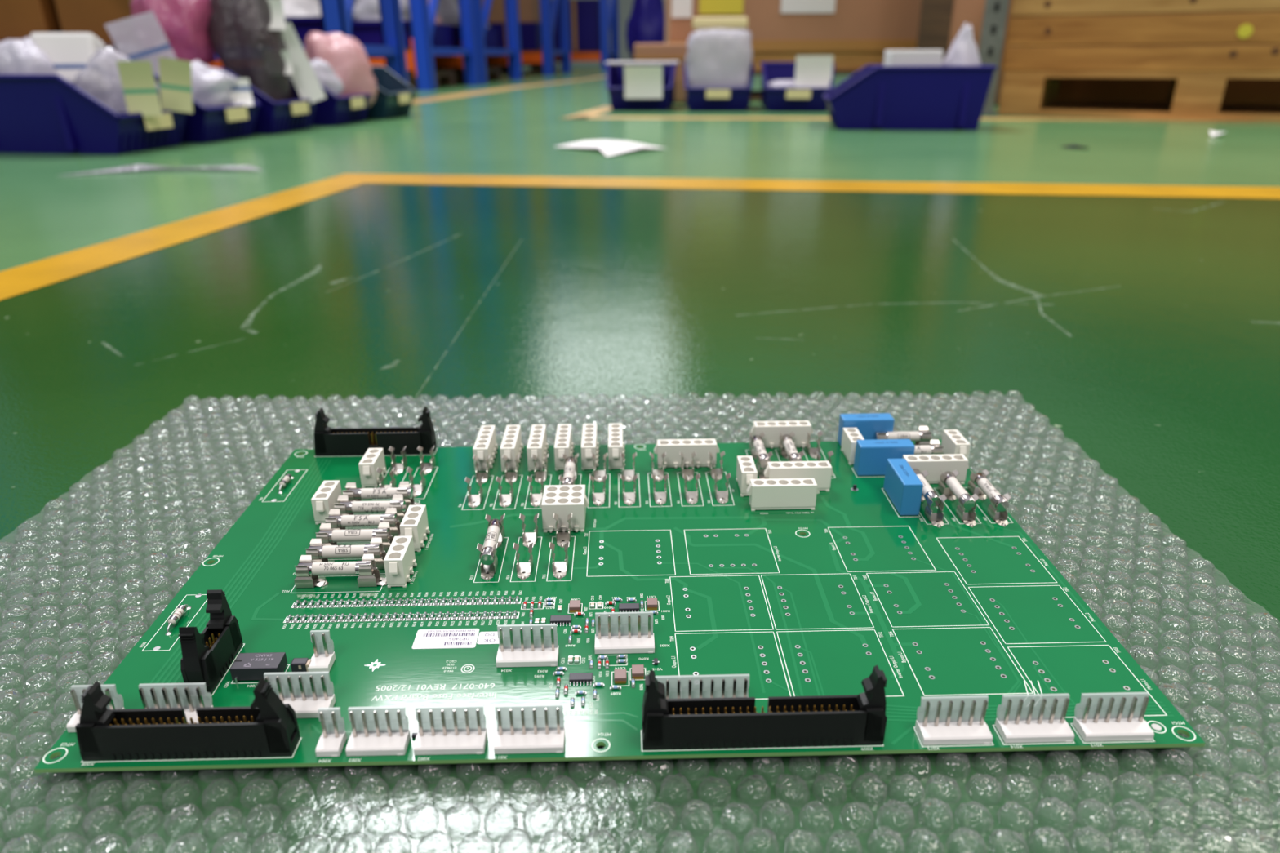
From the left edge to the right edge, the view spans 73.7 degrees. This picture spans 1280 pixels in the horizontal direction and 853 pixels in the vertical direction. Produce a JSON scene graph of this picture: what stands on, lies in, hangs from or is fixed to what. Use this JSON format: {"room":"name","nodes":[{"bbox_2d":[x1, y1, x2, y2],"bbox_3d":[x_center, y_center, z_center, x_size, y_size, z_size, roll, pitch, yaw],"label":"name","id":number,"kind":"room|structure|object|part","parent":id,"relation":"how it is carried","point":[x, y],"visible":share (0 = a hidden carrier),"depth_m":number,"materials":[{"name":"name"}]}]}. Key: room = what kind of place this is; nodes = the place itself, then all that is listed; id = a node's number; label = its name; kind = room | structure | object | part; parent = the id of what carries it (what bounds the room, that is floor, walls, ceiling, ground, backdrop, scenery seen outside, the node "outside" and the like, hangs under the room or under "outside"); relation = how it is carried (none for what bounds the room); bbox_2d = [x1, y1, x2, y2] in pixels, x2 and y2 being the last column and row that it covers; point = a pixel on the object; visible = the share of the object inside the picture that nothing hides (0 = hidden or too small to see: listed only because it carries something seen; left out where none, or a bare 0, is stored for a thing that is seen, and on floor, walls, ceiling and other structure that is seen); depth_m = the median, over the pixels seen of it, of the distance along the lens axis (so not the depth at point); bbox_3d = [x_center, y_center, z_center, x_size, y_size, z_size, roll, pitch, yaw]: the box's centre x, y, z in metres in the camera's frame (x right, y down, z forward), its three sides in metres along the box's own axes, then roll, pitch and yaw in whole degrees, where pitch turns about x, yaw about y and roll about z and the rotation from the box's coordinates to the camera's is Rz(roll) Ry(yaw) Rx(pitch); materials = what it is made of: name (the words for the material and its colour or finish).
{"room":"factory warehouse","nodes":[
{"label":"factory warehouse","id":0,"kind":"room"},
{"bbox_2d":[352,0,665,65],"bbox_3d":[-0.063,-10.608,18.365,18.000,5.200,0.150,0,24,0],"label":"wall","id":1,"kind":"structure","parent":0,"point":[625,6],"depth_m":19.09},
{"bbox_2d":[0,183,1279,852],"bbox_3d":[1.067,0.302,-0.146,4.270,0.001,3.885,0,24,0],"label":"floor","id":2,"kind":"structure","parent":0,"point":[1145,331],"depth_m":0.60,"materials":[{"name":"green paint"}]},
{"bbox_2d":[0,173,1279,300],"bbox_3d":[1.015,0.272,-0.078,4.373,0.001,4.035,0,24,0],"label":"floor marking","id":3,"kind":"object","parent":2,"relation":"on","point":[18,280],"depth_m":1.50,"materials":[{"name":"yellow paint"}]},
{"bbox_2d":[0,391,1279,852],"bbox_3d":[-0.026,0.071,0.390,0.596,0.006,0.472,0,24,0],"label":"bubble wrap","id":4,"kind":"object","parent":2,"relation":"on","point":[18,762],"visible":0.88,"depth_m":0.36,"materials":[{"name":"clear plastic"}]},
{"bbox_2d":[33,406,1205,773],"bbox_3d":[-0.007,0.049,0.398,0.396,0.030,0.253,-1,24,-1],"label":"circuit board","id":5,"kind":"object","parent":4,"relation":"on","point":[670,600],"visible":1,"depth_m":0.35,"materials":[{"name":"green plastic"}]},
{"bbox_2d":[297,560,373,576],"bbox_3d":[-0.135,0.063,0.380,0.032,0.006,0.006,-1,24,-1],"label":"cartridge fuse","id":6,"kind":"object","parent":5,"relation":"attached to","point":[326,568],"visible":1,"depth_m":0.38,"materials":[{"name":"grey ceramic"}]},
{"bbox_2d":[308,543,382,559],"bbox_3d":[-0.136,0.058,0.392,0.032,0.006,0.006,-1,24,-1],"label":"cartridge fuse","id":7,"kind":"object","parent":5,"relation":"on","point":[324,551],"visible":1,"depth_m":0.39,"materials":[{"name":"grey ceramic"}]},
{"bbox_2d":[318,528,389,542],"bbox_3d":[-0.136,0.052,0.405,0.032,0.006,0.006,-1,24,-1],"label":"cartridge fuse","id":8,"kind":"object","parent":5,"relation":"on","point":[361,535],"visible":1,"depth_m":0.40,"materials":[{"name":"grey ceramic"}]},
{"bbox_2d":[328,513,396,527],"bbox_3d":[-0.136,0.046,0.418,0.032,0.006,0.006,-1,24,-1],"label":"cartridge fuse","id":9,"kind":"object","parent":5,"relation":"on","point":[371,520],"visible":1,"depth_m":0.42,"materials":[{"name":"grey ceramic"}]},
{"bbox_2d":[339,500,405,513],"bbox_3d":[-0.135,0.041,0.431,0.032,0.006,0.006,-1,24,-1],"label":"cartridge fuse","id":10,"kind":"object","parent":5,"relation":"on","point":[351,507],"visible":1,"depth_m":0.43,"materials":[{"name":"grey ceramic"}]},
{"bbox_2d":[348,487,413,500],"bbox_3d":[-0.135,0.035,0.444,0.032,0.006,0.006,-1,24,-1],"label":"cartridge fuse","id":11,"kind":"object","parent":5,"relation":"on","point":[359,494],"visible":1,"depth_m":0.44,"materials":[{"name":"grey ceramic"}]},
{"bbox_2d":[480,519,501,565],"bbox_3d":[-0.070,0.054,0.400,0.006,0.006,0.032,-1,24,-2],"label":"cartridge fuse","id":12,"kind":"object","parent":5,"relation":"on","point":[487,557],"visible":1,"depth_m":0.40,"materials":[{"name":"grey ceramic"}]},
{"bbox_2d":[562,456,576,484],"bbox_3d":[-0.038,0.026,0.463,0.006,0.006,0.032,-1,24,-1],"label":"cartridge fuse","id":13,"kind":"object","parent":5,"relation":"on","point":[570,464],"visible":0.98,"depth_m":0.46,"materials":[{"name":"grey ceramic"}]},
{"bbox_2d":[751,435,770,468],"bbox_3d":[0.069,0.014,0.488,0.006,0.006,0.032,-1,24,-1],"label":"cartridge fuse","id":14,"kind":"object","parent":5,"relation":"on","point":[757,442],"visible":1,"depth_m":0.48,"materials":[{"name":"grey ceramic"}]},
{"bbox_2d":[782,434,801,461],"bbox_3d":[0.087,0.014,0.489,0.006,0.006,0.032,-1,24,-1],"label":"cartridge fuse","id":15,"kind":"object","parent":5,"relation":"on","point":[787,442],"visible":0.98,"depth_m":0.49,"materials":[{"name":"grey ceramic"}]},
{"bbox_3d":[0.116,0.033,0.462,0.004,0.003,0.004,-1,24,-1],"label":"test post","id":16,"kind":"part","parent":5,"relation":"part of","materials":[{"name":"black metal"}]},
{"bbox_2d":[874,431,929,441],"bbox_3d":[0.156,0.006,0.506,0.032,0.006,0.006,-1,24,-1],"label":"cartridge fuse","id":17,"kind":"object","parent":5,"relation":"attached to","point":[917,436],"visible":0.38,"depth_m":0.50,"materials":[{"name":"grey ceramic"}]},
{"bbox_2d":[912,468,940,506],"bbox_3d":[0.149,0.032,0.447,0.006,0.006,0.032,-1,24,-1],"label":"cartridge fuse","id":18,"kind":"object","parent":5,"relation":"on","point":[927,490],"visible":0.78,"depth_m":0.44,"materials":[{"name":"grey ceramic"}]},
{"bbox_2d":[914,444,942,454],"bbox_3d":[0.156,0.014,0.488,0.032,0.006,0.006,-1,24,-1],"label":"cartridge fuse","id":19,"kind":"object","parent":5,"relation":"attached to","point":[928,449],"visible":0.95,"depth_m":0.49,"materials":[{"name":"grey ceramic"}]},
{"bbox_2d":[943,471,975,510],"bbox_3d":[0.165,0.033,0.444,0.006,0.006,0.032,-1,24,-1],"label":"cartridge fuse","id":20,"kind":"object","parent":5,"relation":"on","point":[951,482],"visible":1,"depth_m":0.44,"materials":[{"name":"grey ceramic"}]},
{"bbox_2d":[974,472,1008,511],"bbox_3d":[0.181,0.034,0.442,0.006,0.006,0.032,-1,24,-1],"label":"cartridge fuse","id":21,"kind":"object","parent":5,"relation":"on","point":[981,481],"visible":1,"depth_m":0.44,"materials":[{"name":"grey ceramic"}]},
{"bbox_2d":[0,65,1279,301],"bbox_3d":[-0.026,-4.395,10.630,18.000,0.001,29.000,0,24,0],"label":"floor","id":22,"kind":"structure","parent":0,"point":[45,213],"depth_m":2.05,"materials":[{"name":"green paint"}]},
{"bbox_2d":[0,74,187,154],"bbox_3d":[-1.486,-0.829,2.245,0.476,0.187,0.302,3,24,8],"label":"storage bin","id":23,"kind":"object","parent":22,"relation":"on","point":[40,113],"visible":0.8,"depth_m":2.13,"materials":[{"name":"blue plastic"}]},
{"bbox_2d":[0,36,56,74],"bbox_3d":[-1.581,-0.882,2.235,0.181,0.253,0.205,0,24,0],"label":"plastic bag","id":24,"kind":"object","parent":23,"relation":"in","point":[17,56],"visible":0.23,"depth_m":2.15,"materials":[{"name":"white plastic"}]},
{"bbox_2d":[30,32,105,84],"bbox_3d":[-1.493,-0.954,2.237,0.152,0.143,0.113,-4,24,-9],"label":"pack","id":25,"kind":"object","parent":23,"relation":"in","point":[69,53],"visible":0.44,"depth_m":2.20,"materials":[{"name":"white"}]},
{"bbox_2d":[75,47,159,112],"bbox_3d":[-1.363,-0.900,2.218,0.203,0.157,0.133,-10,25,-21],"label":"plastic bag","id":26,"kind":"object","parent":23,"relation":"in","point":[100,79],"visible":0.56,"depth_m":2.17,"materials":[{"name":"white plastic"}]},
{"bbox_2d":[116,60,162,116],"bbox_3d":[-1.259,-0.850,2.149,0.075,0.130,0.015,-13,27,-27],"label":"paper card","id":27,"kind":"object","parent":23,"relation":"in","point":[137,77],"visible":0.88,"depth_m":2.15,"materials":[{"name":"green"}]},
{"bbox_2d":[158,56,193,113],"bbox_3d":[-1.229,-0.903,2.260,0.095,0.140,0.014,-13,27,-27],"label":"paper card","id":28,"kind":"object","parent":23,"relation":"in","point":[175,74],"visible":0.94,"depth_m":2.26,"materials":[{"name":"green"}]},
{"bbox_2d":[60,164,263,175],"bbox_3d":[-1.014,-0.559,1.842,0.406,0.007,0.121,-4,24,-9],"label":"scrap","id":29,"kind":"object","parent":22,"relation":"on","point":[137,166],"visible":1,"depth_m":1.83,"materials":[{"name":"white paper"}]},
{"bbox_2d":[153,72,261,142],"bbox_3d":[-1.408,-0.946,2.512,0.476,0.187,0.302,3,24,8],"label":"storage bin","id":30,"kind":"object","parent":22,"relation":"on","point":[206,124],"visible":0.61,"depth_m":2.44,"materials":[{"name":"blue plastic"}]},
{"bbox_2d":[104,42,119,52],"bbox_3d":[-1.509,-1.010,2.539,0.249,0.243,0.235,-16,28,-31],"label":"plastic bag","id":31,"kind":"object","parent":30,"relation":"in","point":[113,46],"visible":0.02,"depth_m":2.44,"materials":[{"name":"white plastic"}]},
{"bbox_2d":[104,10,176,75],"bbox_3d":[-1.385,-1.054,2.388,0.172,0.199,0.017,-10,25,-22],"label":"paper card","id":32,"kind":"object","parent":30,"relation":"in","point":[140,37],"visible":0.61,"depth_m":2.38,"materials":[{"name":"white paper"}]},
{"bbox_2d":[158,59,237,106],"bbox_3d":[-1.289,-0.993,2.471,0.226,0.125,0.149,-7,25,-16],"label":"plastic bag","id":33,"kind":"object","parent":30,"relation":"in","point":[211,86],"visible":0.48,"depth_m":2.44,"materials":[{"name":"white plastic"}]},
{"bbox_2d":[214,78,253,106],"bbox_3d":[-1.204,-0.983,2.510,0.110,0.074,0.033,-10,25,-22],"label":"paper card","id":34,"kind":"object","parent":33,"relation":"on","point":[240,92],"visible":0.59,"depth_m":2.53,"materials":[{"name":"white paper"}]},
{"bbox_2d":[219,68,319,133],"bbox_3d":[-1.330,-1.063,2.779,0.476,0.187,0.302,3,24,8],"label":"storage bin","id":35,"kind":"object","parent":22,"relation":"on","point":[273,117],"visible":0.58,"depth_m":2.69,"materials":[{"name":"blue plastic"}]},
{"bbox_2d":[130,0,216,64],"bbox_3d":[-1.419,-1.250,2.605,0.230,0.269,0.231,-5,24,-10],"label":"plastic bag","id":36,"kind":"object","parent":35,"relation":"on","point":[184,23],"visible":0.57,"depth_m":2.54,"materials":[{"name":"pink plastic"}]},
{"bbox_2d":[207,0,293,102],"bbox_3d":[-1.246,-1.214,2.729,0.242,0.481,0.230,-3,24,-5],"label":"plastic bag","id":37,"kind":"object","parent":35,"relation":"in","point":[240,36],"visible":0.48,"depth_m":2.64,"materials":[{"name":"grey plastic"}]},
{"bbox_2d":[267,0,286,29],"bbox_3d":[-1.152,-1.286,2.659,0.080,0.090,0.017,-8,25,-16],"label":"paper card","id":38,"kind":"object","parent":37,"relation":"attached to","point":[277,22],"visible":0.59,"depth_m":2.67,"materials":[{"name":"white paper"}]},
{"bbox_2d":[280,50,293,74],"bbox_3d":[-1.151,-1.158,2.715,0.080,0.070,0.016,-8,25,-16],"label":"paper card","id":39,"kind":"object","parent":37,"relation":"attached to","point":[286,54],"visible":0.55,"depth_m":2.73,"materials":[{"name":"white paper"}]},
{"bbox_2d":[281,22,326,104],"bbox_3d":[-1.112,-1.176,2.772,0.149,0.251,0.019,-7,24,-14],"label":"paper card","id":40,"kind":"object","parent":35,"relation":"in","point":[304,77],"visible":0.66,"depth_m":2.79,"materials":[{"name":"white paper"}]},
{"bbox_2d":[217,67,372,125],"bbox_3d":[-1.243,-1.194,3.078,0.476,0.187,0.302,3,24,8],"label":"storage bin","id":41,"kind":"object","parent":22,"relation":"on","point":[331,110],"visible":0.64,"depth_m":2.98,"materials":[{"name":"blue plastic"}]},
{"bbox_2d":[309,57,343,96],"bbox_3d":[-1.113,-1.218,2.980,0.144,0.127,0.117,-13,26,-26],"label":"plastic bag","id":42,"kind":"object","parent":41,"relation":"in","point":[325,73],"visible":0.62,"depth_m":2.95,"materials":[{"name":"white plastic"}]},
{"bbox_2d":[303,31,377,107],"bbox_3d":[-1.120,-1.305,3.144,0.271,0.275,0.239,-13,26,-26],"label":"plastic bag","id":43,"kind":"object","parent":41,"relation":"in","point":[349,61],"visible":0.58,"depth_m":3.08,"materials":[{"name":"pink plastic"}]},
{"bbox_2d":[214,0,408,84],"bbox_3d":[-2.739,-3.226,3.986,2.700,3.200,1.100,0,24,0],"label":"rack","id":44,"kind":"object","parent":22,"relation":"on","point":[336,15],"visible":0.21,"depth_m":4.85,"materials":[{"name":"blue metal"}]},
{"bbox_2d":[0,0,62,41],"bbox_3d":[-3.334,-2.403,4.298,0.980,0.902,0.803,0,24,0],"label":"cardboard box","id":45,"kind":"object","parent":44,"relation":"on","point":[19,19],"visible":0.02,"depth_m":4.07,"materials":[{"name":"brown cardboard"}]},
{"bbox_2d":[54,0,131,44],"bbox_3d":[-2.384,-2.408,4.298,0.780,0.902,0.803,0,24,0],"label":"cardboard box","id":46,"kind":"object","parent":44,"relation":"on","point":[91,16],"visible":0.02,"depth_m":4.06,"materials":[{"name":"brown cardboard"}]},
{"bbox_2d":[206,0,479,90],"bbox_3d":[-2.782,-4.087,5.960,2.800,3.200,1.260,2,24,5],"label":"rack","id":47,"kind":"object","parent":22,"relation":"on","point":[422,58],"visible":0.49,"depth_m":5.96,"materials":[{"name":"blue metal"}]},
{"bbox_2d":[284,16,354,44],"bbox_3d":[-2.432,-2.846,6.176,0.580,0.200,0.530,2,24,5],"label":"tub","id":48,"kind":"object","parent":47,"relation":"on","point":[302,26],"visible":0.09,"depth_m":5.92,"materials":[{"name":"blue plastic"}]},
{"bbox_2d":[281,0,320,16],"bbox_3d":[-2.417,-2.938,6.128,0.449,0.383,0.337,-22,31,-40],"label":"plastic bag","id":49,"kind":"object","parent":48,"relation":"in","point":[291,7],"visible":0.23,"depth_m":6.00,"materials":[{"name":"white plastic"}]},
{"bbox_2d":[351,20,412,47],"bbox_3d":[-1.817,-2.801,6.104,0.530,0.170,0.480,2,24,5],"label":"tub","id":50,"kind":"object","parent":47,"relation":"on","point":[366,32],"visible":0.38,"depth_m":5.89,"materials":[{"name":"blue plastic"}]},
{"bbox_2d":[352,0,410,20],"bbox_3d":[-1.821,-2.936,6.046,0.454,0.438,0.416,-5,24,-10],"label":"plastic bag","id":51,"kind":"object","parent":50,"relation":"in","point":[363,10],"visible":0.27,"depth_m":5.88,"materials":[{"name":"white plastic"}]},
{"bbox_2d":[431,22,453,47],"bbox_3d":[-1.765,-3.017,6.596,0.530,0.170,0.480,2,24,5],"label":"tub","id":52,"kind":"object","parent":47,"relation":"on","point":[442,34],"visible":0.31,"depth_m":6.56,"materials":[{"name":"blue plastic"}]},
{"bbox_2d":[427,0,441,23],"bbox_3d":[-1.764,-3.159,6.524,0.478,0.465,0.390,-5,24,-10],"label":"plastic bag","id":53,"kind":"object","parent":52,"relation":"in","point":[437,20],"visible":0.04,"depth_m":6.50,"materials":[{"name":"grey plastic"}]},
{"bbox_2d":[365,65,417,119],"bbox_3d":[-1.157,-1.324,3.373,0.476,0.187,0.302,3,24,8],"label":"storage bin","id":54,"kind":"object","parent":22,"relation":"on","point":[394,97],"visible":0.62,"depth_m":3.37,"materials":[{"name":"blue plastic"}]},
{"bbox_2d":[407,69,455,89],"bbox_3d":[-2.128,-2.644,6.496,1.200,0.120,0.900,2,24,5],"label":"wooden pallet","id":55,"kind":"object","parent":22,"relation":"on","point":[443,77],"visible":0.16,"depth_m":6.58,"materials":[{"name":"brown wood"}]},
{"bbox_2d":[355,0,571,75],"bbox_3d":[-2.390,-5.980,10.291,2.820,3.200,1.320,2,24,5],"label":"rack","id":56,"kind":"object","parent":22,"relation":"on","point":[547,55],"visible":0.42,"depth_m":10.19,"materials":[{"name":"blue metal"}]},
{"bbox_2d":[488,22,541,50],"bbox_3d":[-1.543,-4.854,10.637,0.700,0.302,0.903,2,24,5],"label":"tub","id":57,"kind":"object","parent":56,"relation":"on","point":[530,33],"visible":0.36,"depth_m":10.22,"materials":[{"name":"blue plastic"}]},
{"bbox_2d":[481,0,540,22],"bbox_3d":[-1.545,-5.177,10.497,0.650,0.402,0.803,2,24,5],"label":"cardboard box","id":58,"kind":"object","parent":57,"relation":"on","point":[529,10],"visible":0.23,"depth_m":10.17,"materials":[{"name":"brown"}]},
{"bbox_2d":[434,66,501,83],"bbox_3d":[-1.989,-3.226,7.827,1.200,0.120,1.000,2,24,5],"label":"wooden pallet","id":59,"kind":"object","parent":22,"relation":"on","point":[493,73],"visible":0.19,"depth_m":7.79,"materials":[{"name":"brown wood"}]},
{"bbox_2d":[474,0,522,84],"bbox_3d":[-2.642,-4.669,7.292,2.810,3.200,1.460,2,24,5],"label":"rack","id":60,"kind":"object","parent":22,"relation":"on","point":[511,56],"visible":0.28,"depth_m":8.14,"materials":[{"name":"blue metal"}]},
{"bbox_2d":[451,24,461,48],"bbox_3d":[-1.721,-3.376,7.405,0.580,0.180,0.530,2,24,5],"label":"tub","id":61,"kind":"object","parent":60,"relation":"on","point":[455,32],"visible":0.02,"depth_m":7.16,"materials":[{"name":"blue plastic"}]},
{"bbox_2d":[437,0,459,25],"bbox_3d":[-1.726,-3.505,7.365,0.477,0.425,0.407,-3,24,-5],"label":"plastic bag","id":62,"kind":"object","parent":61,"relation":"in","point":[447,10],"visible":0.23,"depth_m":7.22,"materials":[{"name":"grey plastic"}]},
{"bbox_2d":[484,27,498,48],"bbox_3d":[-1.661,-3.625,7.975,0.580,0.180,0.480,2,24,5],"label":"tub","id":63,"kind":"object","parent":60,"relation":"on","point":[491,35],"visible":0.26,"depth_m":7.95,"materials":[{"name":"blue plastic"}]},
{"bbox_2d":[454,0,490,27],"bbox_3d":[-1.651,-3.781,7.927,0.470,0.480,0.416,-16,28,-31],"label":"plastic bag","id":64,"kind":"object","parent":63,"relation":"in","point":[456,1],"visible":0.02,"depth_m":7.70,"materials":[{"name":"grey plastic"}]},
{"bbox_2d":[453,62,557,75],"bbox_3d":[-1.735,-4.547,10.849,1.200,0.120,1.000,2,24,5],"label":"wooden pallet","id":65,"kind":"object","parent":22,"relation":"on","point":[536,68],"visible":0.3,"depth_m":10.37,"materials":[{"name":"brown wood"}]},
{"bbox_2d":[412,75,606,103],"bbox_3d":[-0.698,-2.976,7.387,1.160,0.001,7.076,0,24,0],"label":"floor marking","id":66,"kind":"object","parent":22,"relation":"on","point":[500,89],"depth_m":5.65,"materials":[{"name":"yellow paint"}]},
{"bbox_2d":[570,0,619,69],"bbox_3d":[-1.845,-7.524,13.819,2.830,3.200,1.430,2,24,5],"label":"rack","id":67,"kind":"object","parent":22,"relation":"on","point":[609,15],"visible":0.3,"depth_m":13.66,"materials":[{"name":"blue metal"}]},
{"bbox_2d":[551,0,600,51],"bbox_3d":[-0.998,-6.604,14.076,0.800,0.752,1.003,2,24,5],"label":"storage bin","id":68,"kind":"object","parent":67,"relation":"on","point":[584,15],"visible":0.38,"depth_m":13.62,"materials":[{"name":"blue cardboard"}]},
{"bbox_2d":[554,139,666,156],"bbox_3d":[-0.092,-0.735,2.232,0.225,0.008,0.379,-15,28,-31],"label":"paper scrap","id":69,"kind":"object","parent":22,"relation":"on","point":[608,147],"visible":1,"depth_m":2.22,"materials":[{"name":"white paper"}]},
{"bbox_2d":[606,62,677,110],"bbox_3d":[0.012,-1.532,3.836,0.302,0.187,0.476,1,24,4],"label":"storage bin","id":70,"kind":"object","parent":22,"relation":"on","point":[615,73],"visible":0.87,"depth_m":3.69,"materials":[{"name":"blue plastic"}]},
{"bbox_2d":[604,61,679,64],"bbox_3d":[0.013,-1.632,3.826,0.320,0.012,0.200,1,24,4],"label":"paper sheet","id":71,"kind":"object","parent":70,"relation":"on","point":[606,62],"visible":0.98,"depth_m":3.73,"materials":[{"name":"white paper"}]},
{"bbox_2d":[624,65,662,98],"bbox_3d":[0.014,-1.449,3.592,0.160,0.129,0.021,1,24,4],"label":"paper card","id":72,"kind":"object","parent":70,"relation":"hanging from","point":[641,82],"visible":1,"depth_m":3.60,"materials":[{"name":"white paper"}]},
{"bbox_2d":[625,0,665,61],"bbox_3d":[0.078,-4.409,9.425,0.476,0.986,0.514,-7,25,-16],"label":"plastic bag","id":73,"kind":"object","parent":22,"relation":"on","point":[646,24],"visible":0.52,"depth_m":9.24,"materials":[{"name":"blue plastic"}]},
{"bbox_2d":[633,43,687,102],"bbox_3d":[0.151,-1.759,4.248,0.320,0.270,0.203,7,25,16],"label":"cardboard box","id":74,"kind":"object","parent":22,"relation":"on","point":[642,51],"visible":0.32,"depth_m":4.14,"materials":[{"name":"brown cardboard"}]},
{"bbox_2d":[683,62,754,111],"bbox_3d":[0.346,-1.506,3.771,0.302,0.187,0.476,2,24,5],"label":"storage bin","id":75,"kind":"object","parent":22,"relation":"on","point":[699,99],"visible":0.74,"depth_m":3.60,"materials":[{"name":"blue plastic"}]},
{"bbox_2d":[684,28,752,97],"bbox_3d":[0.334,-1.538,3.649,0.285,0.303,0.175,0,24,0],"label":"plastic bag","id":76,"kind":"object","parent":75,"relation":"in","point":[715,57],"visible":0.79,"depth_m":3.56,"materials":[{"name":"white plastic"}]},
{"bbox_2d":[692,16,747,29],"bbox_3d":[0.337,-1.697,3.591,0.230,0.045,0.100,2,24,5],"label":"flap","id":77,"kind":"object","parent":76,"relation":"on","point":[741,22],"visible":0.97,"depth_m":3.55,"materials":[{"name":"beige"}]},
{"bbox_2d":[760,62,834,111],"bbox_3d":[0.675,-1.482,3.711,0.302,0.187,0.476,2,24,5],"label":"storage bin","id":78,"kind":"object","parent":22,"relation":"on","point":[773,99],"visible":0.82,"depth_m":3.55,"materials":[{"name":"blue plastic"}]},
{"bbox_2d":[764,80,795,89],"bbox_3d":[0.600,-1.436,3.601,0.155,0.051,0.118,0,24,0],"label":"plastic bag","id":79,"kind":"object","parent":78,"relation":"in","point":[776,83],"visible":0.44,"depth_m":3.56,"materials":[{"name":"white plastic"}]},
{"bbox_2d":[794,55,833,87],"bbox_3d":[0.715,-1.456,3.510,0.150,0.130,0.019,2,24,5],"label":"paper card","id":80,"kind":"object","parent":78,"relation":"in","point":[811,71],"visible":0.85,"depth_m":3.52,"materials":[{"name":"white paper"}]},
{"bbox_2d":[750,69,859,100],"bbox_3d":[0.817,-1.909,4.741,1.320,0.144,0.800,0,24,1],"label":"wooden pallet","id":81,"kind":"object","parent":22,"relation":"on","point":[755,95],"visible":0.02,"depth_m":4.36,"materials":[{"name":"brown wood"}]},
{"bbox_2d":[751,51,884,70],"bbox_3d":[0.803,-2.012,4.689,1.290,0.087,0.740,0,24,0],"label":"timber skid","id":82,"kind":"object","parent":81,"relation":"on","point":[842,60],"visible":0.18,"depth_m":4.34,"materials":[{"name":"brown wood"}]},
{"bbox_2d":[665,0,921,51],"bbox_3d":[0.789,-2.613,4.433,1.290,1.217,0.788,0,24,0],"label":"cardboard box","id":83,"kind":"object","parent":82,"relation":"on","point":[775,25],"visible":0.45,"depth_m":4.27,"materials":[{"name":"brown cardboard"}]},
{"bbox_2d":[822,64,997,129],"bbox_3d":[0.853,-1.073,2.771,0.497,0.187,0.302,3,24,7],"label":"storage bin","id":84,"kind":"object","parent":22,"relation":"on","point":[875,96],"visible":0.96,"depth_m":2.65,"materials":[{"name":"blue plastic"}]},
{"bbox_2d":[883,49,942,65],"bbox_3d":[0.871,-1.095,2.758,0.160,0.225,0.100,0,24,1],"label":"box","id":85,"kind":"object","parent":84,"relation":"in","point":[891,57],"visible":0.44,"depth_m":2.68,"materials":[{"name":"white cardboard"}]},
{"bbox_2d":[941,22,980,65],"bbox_3d":[1.023,-1.122,2.722,0.145,0.303,0.135,-7,25,-16],"label":"plastic bag","id":86,"kind":"object","parent":84,"relation":"in","point":[963,51],"visible":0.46,"depth_m":2.66,"materials":[{"name":"white plastic"}]},
{"bbox_2d":[561,106,1258,121],"bbox_3d":[1.292,-1.263,3.435,3.200,0.001,1.300,0,24,0],"label":"floor marking","id":87,"kind":"object","parent":22,"relation":"on","point":[591,113],"depth_m":3.21,"materials":[{"name":"yellow paint"}]},
{"bbox_2d":[915,0,1013,104],"bbox_3d":[1.520,-2.157,3.853,0.420,1.300,0.254,7,25,16],"label":"cardboard box","id":88,"kind":"object","parent":22,"relation":"on","point":[940,22],"visible":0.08,"depth_m":3.89,"materials":[{"name":"brown cardboard"}]},
{"bbox_2d":[977,0,1009,115],"bbox_3d":[1.323,-2.086,2.945,0.120,1.900,0.100,7,25,16],"label":"steel post","id":89,"kind":"object","parent":22,"relation":"on","point":[995,12],"visible":0.55,"depth_m":3.19,"materials":[{"name":"grey metal"}]},
{"bbox_3d":[1.328,-1.218,3.323,0.120,0.006,0.100,7,25,16],"label":"foot plate","id":90,"kind":"part","parent":89,"relation":"part of","materials":[{"name":"metal"}]},
{"bbox_2d":[1059,144,1088,147],"bbox_3d":[1.111,-0.711,2.167,0.058,0.004,0.061,-6,24,-13],"label":"scrap","id":91,"kind":"object","parent":22,"relation":"on","point":[1069,145],"visible":1,"depth_m":2.17,"materials":[{"name":"black"}]},
{"bbox_2d":[997,70,1279,121],"bbox_3d":[2.150,-1.302,3.315,1.300,0.158,0.800,12,26,26],"label":"wooden pallet","id":92,"kind":"object","parent":22,"relation":"on","point":[1192,95],"visible":0.92,"depth_m":3.17,"materials":[{"name":"brown wood"}]},
{"bbox_2d":[1001,0,1279,71],"bbox_3d":[2.146,-1.629,3.158,1.330,0.566,0.784,12,26,26],"label":"wooden crate","id":93,"kind":"object","parent":92,"relation":"on","point":[1027,29],"visible":1,"depth_m":3.01,"materials":[{"name":"brown wood"}]},
{"bbox_2d":[1034,10,1279,103],"bbox_3d":[2.568,-1.998,3.913,1.250,0.950,0.803,12,26,26],"label":"pallet gaps","id":94,"kind":"object","parent":22,"relation":"on","point":[1253,91],"visible":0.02,"depth_m":3.81,"materials":[{"name":"brown"}]},
{"bbox_2d":[1208,130,1226,136],"bbox_3d":[1.651,-0.839,2.442,0.038,0.012,0.054,7,25,17],"label":"paper scrap","id":95,"kind":"object","parent":22,"relation":"on","point":[1212,133],"visible":1,"depth_m":2.44,"materials":[{"name":"white paper"}]}
]}

